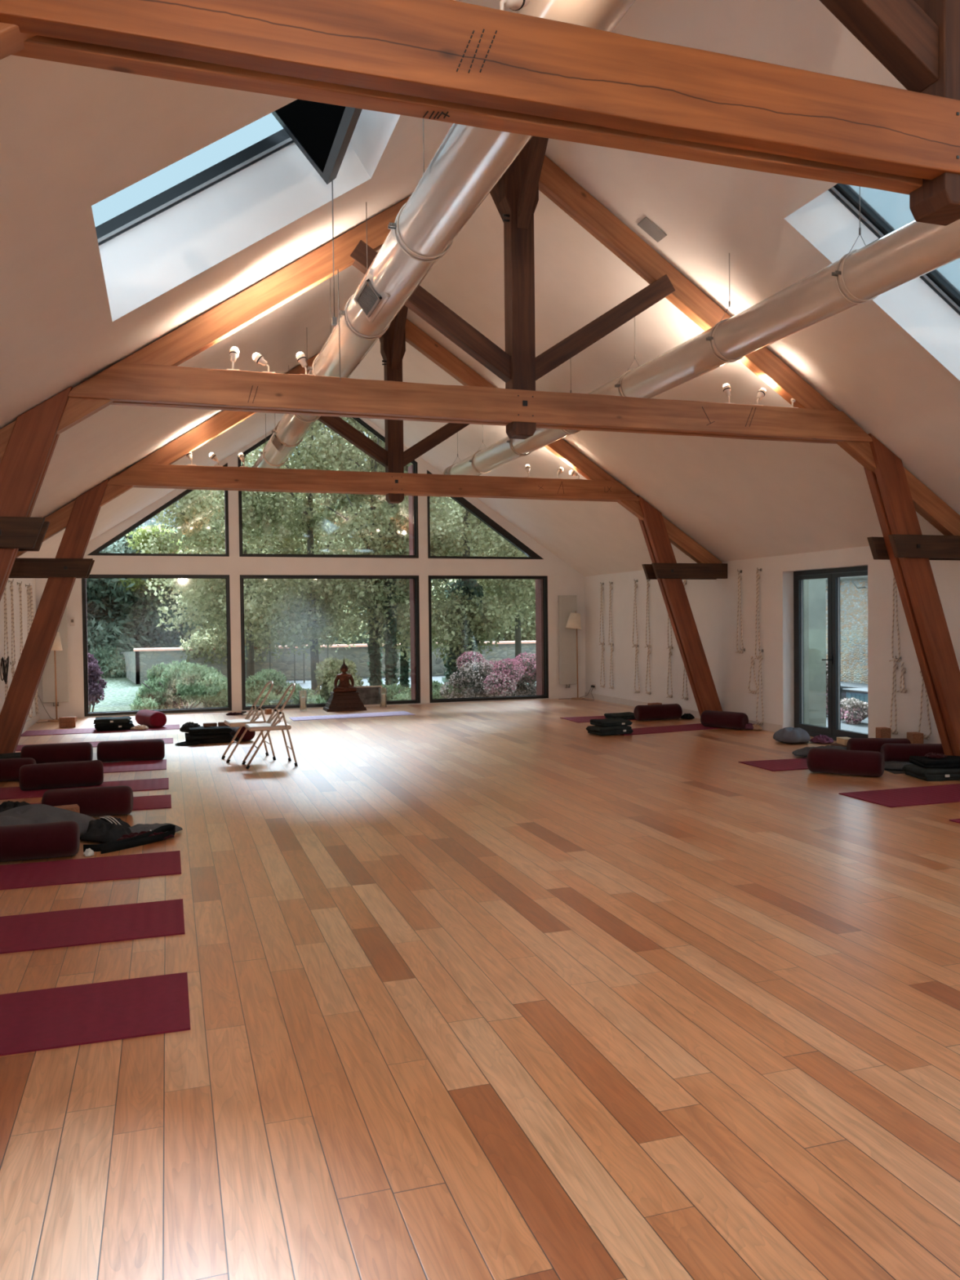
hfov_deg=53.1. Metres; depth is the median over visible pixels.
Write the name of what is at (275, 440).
grille
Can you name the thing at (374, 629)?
tree
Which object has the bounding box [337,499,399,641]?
tree
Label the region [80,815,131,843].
jacket
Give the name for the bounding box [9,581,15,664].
rope
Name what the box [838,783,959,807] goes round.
yoga mat
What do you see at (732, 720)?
bolster
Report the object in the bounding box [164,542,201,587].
tree
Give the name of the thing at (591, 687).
power cable
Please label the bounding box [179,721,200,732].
cloth
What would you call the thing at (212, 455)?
spotlight
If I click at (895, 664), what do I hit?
rope
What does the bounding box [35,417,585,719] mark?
wall
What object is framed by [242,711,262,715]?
cloth
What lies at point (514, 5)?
spotlight
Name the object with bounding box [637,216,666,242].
ceiling plate
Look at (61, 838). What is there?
bolster
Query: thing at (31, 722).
baseboard
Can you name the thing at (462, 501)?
window
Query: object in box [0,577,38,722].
wall
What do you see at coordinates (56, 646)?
floor lamp
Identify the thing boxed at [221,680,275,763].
folding chair
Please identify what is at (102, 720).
folded blanket
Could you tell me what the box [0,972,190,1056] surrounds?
yoga mat
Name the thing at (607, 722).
folded blanket
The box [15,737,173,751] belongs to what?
yoga mat
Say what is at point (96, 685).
shrub
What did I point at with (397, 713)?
yoga mat
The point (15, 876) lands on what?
yoga mat
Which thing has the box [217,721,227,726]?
block
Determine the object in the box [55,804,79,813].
block
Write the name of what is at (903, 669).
rope
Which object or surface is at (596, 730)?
folded blanket
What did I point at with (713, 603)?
wall
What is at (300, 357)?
spotlight
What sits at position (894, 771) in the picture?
mat
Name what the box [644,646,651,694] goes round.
rope
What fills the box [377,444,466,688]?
tree
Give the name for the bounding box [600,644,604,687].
rope
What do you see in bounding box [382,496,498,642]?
tree
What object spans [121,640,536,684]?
wall
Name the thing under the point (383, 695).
pillar candle
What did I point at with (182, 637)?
tree
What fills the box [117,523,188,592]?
tree
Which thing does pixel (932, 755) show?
cloth
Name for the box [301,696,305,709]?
pillar candle
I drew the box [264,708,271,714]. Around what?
block
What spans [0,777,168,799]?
yoga mat
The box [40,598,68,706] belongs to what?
radiator
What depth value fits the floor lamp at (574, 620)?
18.48 m
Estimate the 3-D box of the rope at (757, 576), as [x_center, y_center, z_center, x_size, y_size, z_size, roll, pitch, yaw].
[3.863,-0.347,13.338,0.056,1.253,0.179,-1,1,-18]
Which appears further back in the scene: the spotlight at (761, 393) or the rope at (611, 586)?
the rope at (611, 586)
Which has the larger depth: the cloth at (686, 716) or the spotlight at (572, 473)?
the cloth at (686, 716)
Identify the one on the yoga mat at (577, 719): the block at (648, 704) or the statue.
the block at (648, 704)
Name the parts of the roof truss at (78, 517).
leg, leg, king post, leg, leg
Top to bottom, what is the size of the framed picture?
0.365 m
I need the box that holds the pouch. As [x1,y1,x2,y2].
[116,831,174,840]
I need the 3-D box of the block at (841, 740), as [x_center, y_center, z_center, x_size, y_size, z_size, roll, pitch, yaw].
[4.280,1.184,11.236,0.130,0.075,0.200,-1,1,-6]
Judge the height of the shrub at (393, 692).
0.576 m
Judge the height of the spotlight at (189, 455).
0.190 m
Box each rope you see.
[3,585,8,665]
[4,666,8,699]
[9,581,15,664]
[10,663,14,678]
[17,583,22,655]
[26,586,31,634]
[28,702,32,718]
[29,585,38,715]
[599,583,604,644]
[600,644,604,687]
[607,582,613,645]
[608,644,613,688]
[631,581,638,647]
[634,645,639,693]
[644,580,650,647]
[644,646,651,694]
[666,613,672,648]
[666,648,672,697]
[681,666,688,700]
[735,571,743,653]
[748,656,757,693]
[753,569,760,659]
[755,650,764,724]
[888,575,900,662]
[889,657,897,734]
[895,662,906,693]
[918,677,931,739]
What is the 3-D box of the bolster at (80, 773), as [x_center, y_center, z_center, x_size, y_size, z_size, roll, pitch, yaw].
[-4.047,1.303,9.294,0.744,0.240,0.270,-1,1,-23]
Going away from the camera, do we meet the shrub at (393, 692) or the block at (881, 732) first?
the block at (881, 732)
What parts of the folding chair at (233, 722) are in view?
seat, leg, leg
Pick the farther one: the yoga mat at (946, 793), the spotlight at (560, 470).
the spotlight at (560, 470)
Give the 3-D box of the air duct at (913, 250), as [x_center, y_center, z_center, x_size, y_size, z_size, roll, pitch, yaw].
[2.272,-2.738,7.332,0.391,0.930,17.631,-1,1,-18]
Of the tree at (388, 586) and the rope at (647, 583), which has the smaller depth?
the rope at (647, 583)
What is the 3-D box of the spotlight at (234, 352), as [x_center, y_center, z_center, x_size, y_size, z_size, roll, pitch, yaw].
[-1.910,-2.168,7.416,0.103,0.200,0.087,-1,1,-18]
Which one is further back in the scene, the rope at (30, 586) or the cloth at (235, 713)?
the cloth at (235, 713)
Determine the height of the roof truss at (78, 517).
5.667 m
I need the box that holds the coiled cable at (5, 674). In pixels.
[0,656,8,684]
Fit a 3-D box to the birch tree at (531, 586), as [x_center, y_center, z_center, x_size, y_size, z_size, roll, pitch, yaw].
[0.766,-3.458,27.784,6.082,9.416,5.315,-1,1,5]
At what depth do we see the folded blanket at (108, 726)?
14.06 m
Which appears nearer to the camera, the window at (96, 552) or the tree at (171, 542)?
the window at (96, 552)
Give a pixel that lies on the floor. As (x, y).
(512, 989)
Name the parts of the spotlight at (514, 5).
stem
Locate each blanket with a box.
[0,752,20,759]
[0,804,95,836]
[93,715,131,724]
[93,720,134,731]
[184,733,233,743]
[188,725,232,735]
[585,725,633,735]
[590,718,632,726]
[604,711,635,719]
[902,764,959,781]
[909,755,959,768]
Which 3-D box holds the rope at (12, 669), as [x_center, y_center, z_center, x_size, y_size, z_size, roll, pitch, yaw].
[-6.361,0.769,13.088,0.048,0.905,0.259,-1,1,-18]
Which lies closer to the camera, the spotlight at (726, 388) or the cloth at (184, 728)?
the spotlight at (726, 388)
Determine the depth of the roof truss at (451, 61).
3.12 m
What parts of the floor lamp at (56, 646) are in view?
lamp shade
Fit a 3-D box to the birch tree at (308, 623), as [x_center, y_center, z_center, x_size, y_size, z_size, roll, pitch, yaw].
[-4.097,-3.287,24.954,6.524,9.317,4.659,-1,1,-18]
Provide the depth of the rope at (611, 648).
17.73 m
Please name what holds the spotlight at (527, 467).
on the roof truss at (78, 517)
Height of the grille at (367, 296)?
0.139 m
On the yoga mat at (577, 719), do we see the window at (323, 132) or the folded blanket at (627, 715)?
the folded blanket at (627, 715)
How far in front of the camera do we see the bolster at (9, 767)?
9.64 m
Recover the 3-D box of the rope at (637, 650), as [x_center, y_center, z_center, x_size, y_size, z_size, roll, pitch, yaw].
[2.753,0.520,16.792,0.056,0.833,0.179,-1,1,-18]
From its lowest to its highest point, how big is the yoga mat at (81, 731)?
0.008 m
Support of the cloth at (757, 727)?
on the floor
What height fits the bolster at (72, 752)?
0.232 m
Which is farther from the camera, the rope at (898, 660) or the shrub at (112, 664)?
the shrub at (112, 664)
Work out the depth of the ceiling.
7.81 m
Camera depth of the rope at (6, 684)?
12.48 m
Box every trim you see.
[84,697,549,717]
[85,464,545,707]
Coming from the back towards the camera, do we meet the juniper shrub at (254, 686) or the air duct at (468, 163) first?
the juniper shrub at (254, 686)
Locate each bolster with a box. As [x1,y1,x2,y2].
[0,757,36,781]
[0,820,79,862]
[18,760,103,790]
[20,742,93,764]
[41,785,133,816]
[96,738,164,762]
[135,709,166,728]
[229,726,255,741]
[633,703,682,720]
[700,710,748,729]
[806,747,884,777]
[846,737,911,751]
[880,743,944,761]
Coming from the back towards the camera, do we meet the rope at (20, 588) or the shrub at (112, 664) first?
the shrub at (112, 664)
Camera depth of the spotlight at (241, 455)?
12.05 m
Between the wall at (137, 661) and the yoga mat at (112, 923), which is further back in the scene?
the wall at (137, 661)
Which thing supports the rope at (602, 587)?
hanging from the wall hook
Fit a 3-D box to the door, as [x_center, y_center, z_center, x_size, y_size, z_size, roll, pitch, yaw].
[4.488,0.181,12.137,0.171,2.175,1.640,-1,1,-18]
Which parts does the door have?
handle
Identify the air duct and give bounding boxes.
[251,0,635,468]
[443,186,959,475]
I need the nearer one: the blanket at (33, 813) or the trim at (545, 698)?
the blanket at (33, 813)
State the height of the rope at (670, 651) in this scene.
0.828 m
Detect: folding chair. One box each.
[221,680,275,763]
[241,683,297,768]
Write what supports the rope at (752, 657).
hanging from the wall at (713, 603)
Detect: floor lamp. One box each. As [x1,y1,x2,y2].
[47,631,62,721]
[565,610,584,699]
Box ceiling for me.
[0,0,959,576]
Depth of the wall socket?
18.56 m
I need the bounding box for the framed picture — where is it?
[355,685,382,706]
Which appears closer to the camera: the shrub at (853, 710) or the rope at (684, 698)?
the rope at (684, 698)
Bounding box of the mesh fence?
[244,643,328,683]
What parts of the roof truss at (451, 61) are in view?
king post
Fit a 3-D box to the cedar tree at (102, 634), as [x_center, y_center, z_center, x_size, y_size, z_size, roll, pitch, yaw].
[-14.879,-1.285,36.162,7.004,6.498,5.349,-1,1,-27]
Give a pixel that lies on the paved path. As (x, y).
(307, 684)
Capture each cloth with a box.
[0,800,31,812]
[83,823,175,853]
[83,848,93,856]
[130,724,148,729]
[174,741,200,745]
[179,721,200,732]
[226,711,241,715]
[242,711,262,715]
[680,713,694,719]
[744,722,754,729]
[752,724,762,730]
[791,745,846,756]
[809,734,833,743]
[884,760,913,769]
[924,752,946,758]
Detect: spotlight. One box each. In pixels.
[186,451,195,465]
[208,452,222,466]
[226,346,239,370]
[238,453,248,466]
[252,352,275,373]
[296,351,312,375]
[499,0,528,10]
[524,464,532,477]
[555,466,563,479]
[568,470,579,479]
[722,383,734,404]
[754,387,765,405]
[789,398,798,408]
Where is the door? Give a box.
[793,565,867,741]
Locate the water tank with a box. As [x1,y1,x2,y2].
[842,687,867,702]
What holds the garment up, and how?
on the floor
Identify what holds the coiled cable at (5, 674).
attached to the wall at (27, 581)
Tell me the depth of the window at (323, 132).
6.29 m
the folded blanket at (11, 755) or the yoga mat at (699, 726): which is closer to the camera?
the folded blanket at (11, 755)
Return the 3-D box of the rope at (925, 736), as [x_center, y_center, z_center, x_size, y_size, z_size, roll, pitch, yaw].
[4.834,0.645,10.417,0.056,0.865,0.178,-1,1,-18]
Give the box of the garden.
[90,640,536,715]
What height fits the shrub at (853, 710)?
0.449 m
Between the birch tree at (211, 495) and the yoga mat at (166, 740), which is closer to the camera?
the yoga mat at (166, 740)
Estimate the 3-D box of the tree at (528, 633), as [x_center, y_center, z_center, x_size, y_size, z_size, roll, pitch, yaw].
[1.744,-3.241,44.672,5.871,9.373,5.670,-1,1,-21]
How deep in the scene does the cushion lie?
11.82 m
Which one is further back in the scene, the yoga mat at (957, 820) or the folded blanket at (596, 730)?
the folded blanket at (596, 730)
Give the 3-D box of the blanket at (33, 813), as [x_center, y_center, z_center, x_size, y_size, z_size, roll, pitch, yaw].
[-3.284,1.338,6.930,0.926,0.273,0.574,-1,1,-7]
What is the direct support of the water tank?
on the courtyard
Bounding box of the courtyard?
[826,712,867,733]
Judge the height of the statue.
0.945 m
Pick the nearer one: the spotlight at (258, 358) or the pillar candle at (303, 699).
the spotlight at (258, 358)
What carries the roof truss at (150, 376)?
on the floor
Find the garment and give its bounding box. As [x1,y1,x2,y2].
[128,822,182,832]
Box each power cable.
[35,695,53,723]
[558,687,594,700]
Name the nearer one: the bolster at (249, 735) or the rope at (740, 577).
the bolster at (249, 735)
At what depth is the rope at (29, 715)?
14.76 m
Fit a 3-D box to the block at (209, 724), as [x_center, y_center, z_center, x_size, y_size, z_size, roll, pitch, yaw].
[-3.567,1.120,12.682,0.170,0.045,0.090,-1,1,-22]
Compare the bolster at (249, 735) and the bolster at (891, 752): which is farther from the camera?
the bolster at (249, 735)
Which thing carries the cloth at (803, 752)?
on the floor
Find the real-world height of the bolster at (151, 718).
0.242 m
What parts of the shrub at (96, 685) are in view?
stem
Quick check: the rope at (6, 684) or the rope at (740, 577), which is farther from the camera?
the rope at (740, 577)
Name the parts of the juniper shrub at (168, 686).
stem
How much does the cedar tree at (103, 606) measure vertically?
7.198 m
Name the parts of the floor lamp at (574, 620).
lamp shade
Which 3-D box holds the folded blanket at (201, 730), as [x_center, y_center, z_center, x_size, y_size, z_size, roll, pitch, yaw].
[-3.554,1.185,12.648,0.552,0.083,0.320,-1,1,-20]
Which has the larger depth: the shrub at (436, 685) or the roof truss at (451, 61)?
the shrub at (436, 685)
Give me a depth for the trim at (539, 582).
18.23 m
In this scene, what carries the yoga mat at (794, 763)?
on the floor
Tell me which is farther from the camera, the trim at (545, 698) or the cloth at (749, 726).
the trim at (545, 698)
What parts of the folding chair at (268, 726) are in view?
seat, leg, leg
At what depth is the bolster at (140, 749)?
10.92 m
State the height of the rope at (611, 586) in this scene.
1.159 m
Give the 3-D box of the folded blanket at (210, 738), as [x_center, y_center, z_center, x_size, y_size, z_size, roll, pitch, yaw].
[-3.569,1.284,12.661,0.612,0.126,0.364,-1,1,-18]
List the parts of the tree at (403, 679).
crown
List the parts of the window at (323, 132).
frame, sash, pull cord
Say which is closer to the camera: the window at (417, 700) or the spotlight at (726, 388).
the spotlight at (726, 388)
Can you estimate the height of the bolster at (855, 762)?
0.242 m
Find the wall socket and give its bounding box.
[591,683,595,688]
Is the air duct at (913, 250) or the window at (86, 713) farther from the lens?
the window at (86, 713)
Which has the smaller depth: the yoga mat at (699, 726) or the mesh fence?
the yoga mat at (699, 726)
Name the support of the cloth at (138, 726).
on the yoga mat at (81, 731)
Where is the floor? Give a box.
[0,697,959,1279]
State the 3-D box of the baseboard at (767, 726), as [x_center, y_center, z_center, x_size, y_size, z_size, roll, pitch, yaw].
[5.175,1.268,9.473,0.015,0.110,19.950,-1,1,-18]
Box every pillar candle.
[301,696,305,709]
[381,693,385,706]
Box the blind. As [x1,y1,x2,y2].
[275,99,345,172]
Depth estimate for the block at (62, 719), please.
14.61 m
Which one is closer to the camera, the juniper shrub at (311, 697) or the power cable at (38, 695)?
the power cable at (38, 695)
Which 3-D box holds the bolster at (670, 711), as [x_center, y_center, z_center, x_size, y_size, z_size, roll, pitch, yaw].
[2.737,1.105,14.755,0.732,0.232,0.262,-1,1,-16]
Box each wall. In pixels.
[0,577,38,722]
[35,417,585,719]
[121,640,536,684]
[584,546,959,743]
[825,575,867,684]
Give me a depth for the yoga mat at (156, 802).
8.45 m
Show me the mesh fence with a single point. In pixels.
(294, 661)
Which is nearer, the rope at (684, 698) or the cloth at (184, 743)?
the cloth at (184, 743)
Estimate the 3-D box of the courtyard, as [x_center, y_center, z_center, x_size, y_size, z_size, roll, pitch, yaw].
[31.200,1.198,14.336,51.840,0.200,27.850,-1,1,-18]
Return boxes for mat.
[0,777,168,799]
[0,850,181,889]
[0,898,184,954]
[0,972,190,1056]
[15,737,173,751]
[20,724,180,736]
[29,794,171,810]
[102,759,166,773]
[288,711,415,720]
[560,715,680,722]
[621,723,723,735]
[737,758,808,771]
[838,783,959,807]
[884,768,906,773]
[949,818,959,823]
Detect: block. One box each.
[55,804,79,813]
[58,716,76,722]
[58,722,75,728]
[203,722,217,727]
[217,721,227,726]
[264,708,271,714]
[647,702,662,705]
[831,742,846,746]
[836,737,850,745]
[875,727,890,737]
[906,732,923,743]
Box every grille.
[271,434,283,450]
[355,278,382,317]
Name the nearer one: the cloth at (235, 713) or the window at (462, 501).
the cloth at (235, 713)
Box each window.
[81,574,231,716]
[88,462,229,556]
[95,99,362,380]
[237,417,418,558]
[240,574,420,710]
[426,470,543,559]
[428,575,548,702]
[827,183,959,315]
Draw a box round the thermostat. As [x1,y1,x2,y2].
[70,617,75,626]
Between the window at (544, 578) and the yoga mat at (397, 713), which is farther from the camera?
the window at (544, 578)
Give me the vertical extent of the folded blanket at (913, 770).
0.111 m
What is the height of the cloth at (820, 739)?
0.103 m
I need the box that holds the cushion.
[773,727,810,743]
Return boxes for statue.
[323,657,366,711]
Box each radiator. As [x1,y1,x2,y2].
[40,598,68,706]
[557,595,577,688]
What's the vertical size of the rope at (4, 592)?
1.144 m
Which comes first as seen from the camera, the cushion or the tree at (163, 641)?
the cushion
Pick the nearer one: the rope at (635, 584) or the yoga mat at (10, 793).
the yoga mat at (10, 793)
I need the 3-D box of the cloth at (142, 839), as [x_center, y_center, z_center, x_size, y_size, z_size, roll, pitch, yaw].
[-2.474,1.425,6.877,0.158,0.086,0.678,1,2,43]
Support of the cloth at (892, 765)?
on the mat at (894, 771)
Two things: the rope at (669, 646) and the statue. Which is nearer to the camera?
the rope at (669, 646)
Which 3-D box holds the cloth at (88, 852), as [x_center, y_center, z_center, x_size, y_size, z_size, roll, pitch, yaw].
[-2.682,1.452,6.584,0.064,0.050,0.093,-2,2,-35]
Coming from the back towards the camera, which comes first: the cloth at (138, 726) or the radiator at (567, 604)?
the radiator at (567, 604)
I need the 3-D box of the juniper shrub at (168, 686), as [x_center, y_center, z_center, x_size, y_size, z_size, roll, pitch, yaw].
[-6.277,1.056,20.428,2.179,1.298,2.490,-1,1,-15]
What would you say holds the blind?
attached to the window at (323, 132)
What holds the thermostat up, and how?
attached to the wall at (562, 579)
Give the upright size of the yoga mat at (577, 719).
0.009 m
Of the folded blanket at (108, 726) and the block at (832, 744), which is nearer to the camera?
the block at (832, 744)
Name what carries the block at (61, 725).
on the floor
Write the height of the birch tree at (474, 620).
9.241 m
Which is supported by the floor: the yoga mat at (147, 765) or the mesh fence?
the yoga mat at (147, 765)
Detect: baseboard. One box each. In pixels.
[22,712,39,733]
[585,692,783,732]
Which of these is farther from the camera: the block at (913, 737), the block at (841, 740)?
the block at (841, 740)
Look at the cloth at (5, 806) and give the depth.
7.55 m
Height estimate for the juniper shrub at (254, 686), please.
1.076 m
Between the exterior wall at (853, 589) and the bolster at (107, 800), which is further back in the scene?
the exterior wall at (853, 589)
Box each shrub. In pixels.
[87,653,107,716]
[88,644,126,678]
[128,659,227,711]
[244,668,287,705]
[279,681,325,704]
[312,656,364,701]
[365,682,411,701]
[431,679,466,698]
[439,651,536,702]
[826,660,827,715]
[840,697,867,724]
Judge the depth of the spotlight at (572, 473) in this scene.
13.46 m
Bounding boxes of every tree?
[86,516,182,647]
[86,536,179,654]
[93,523,217,648]
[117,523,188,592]
[136,423,337,680]
[159,529,286,671]
[162,518,298,647]
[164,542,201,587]
[175,492,225,554]
[191,417,440,691]
[248,448,346,644]
[276,436,385,644]
[286,417,467,685]
[329,417,455,685]
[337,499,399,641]
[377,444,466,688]
[377,497,535,688]
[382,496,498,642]
[431,497,535,658]
[470,540,535,641]
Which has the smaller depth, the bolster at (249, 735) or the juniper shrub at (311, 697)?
the bolster at (249, 735)
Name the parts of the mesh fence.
gate panel, post, post, post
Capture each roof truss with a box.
[0,0,959,226]
[0,136,959,755]
[0,305,727,753]
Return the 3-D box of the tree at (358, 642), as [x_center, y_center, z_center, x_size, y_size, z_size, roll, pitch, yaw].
[-6.444,-3.571,41.120,5.474,10.465,6.112,0,2,30]
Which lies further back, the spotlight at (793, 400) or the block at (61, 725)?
the block at (61, 725)
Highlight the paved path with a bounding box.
[285,674,536,689]
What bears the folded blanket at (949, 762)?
on the folded blanket at (913, 770)
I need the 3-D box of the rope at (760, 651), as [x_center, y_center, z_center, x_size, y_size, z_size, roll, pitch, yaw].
[3.887,0.664,13.322,0.056,1.035,0.178,-1,1,-18]
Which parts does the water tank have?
lid, tank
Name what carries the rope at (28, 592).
hanging from the wall hook

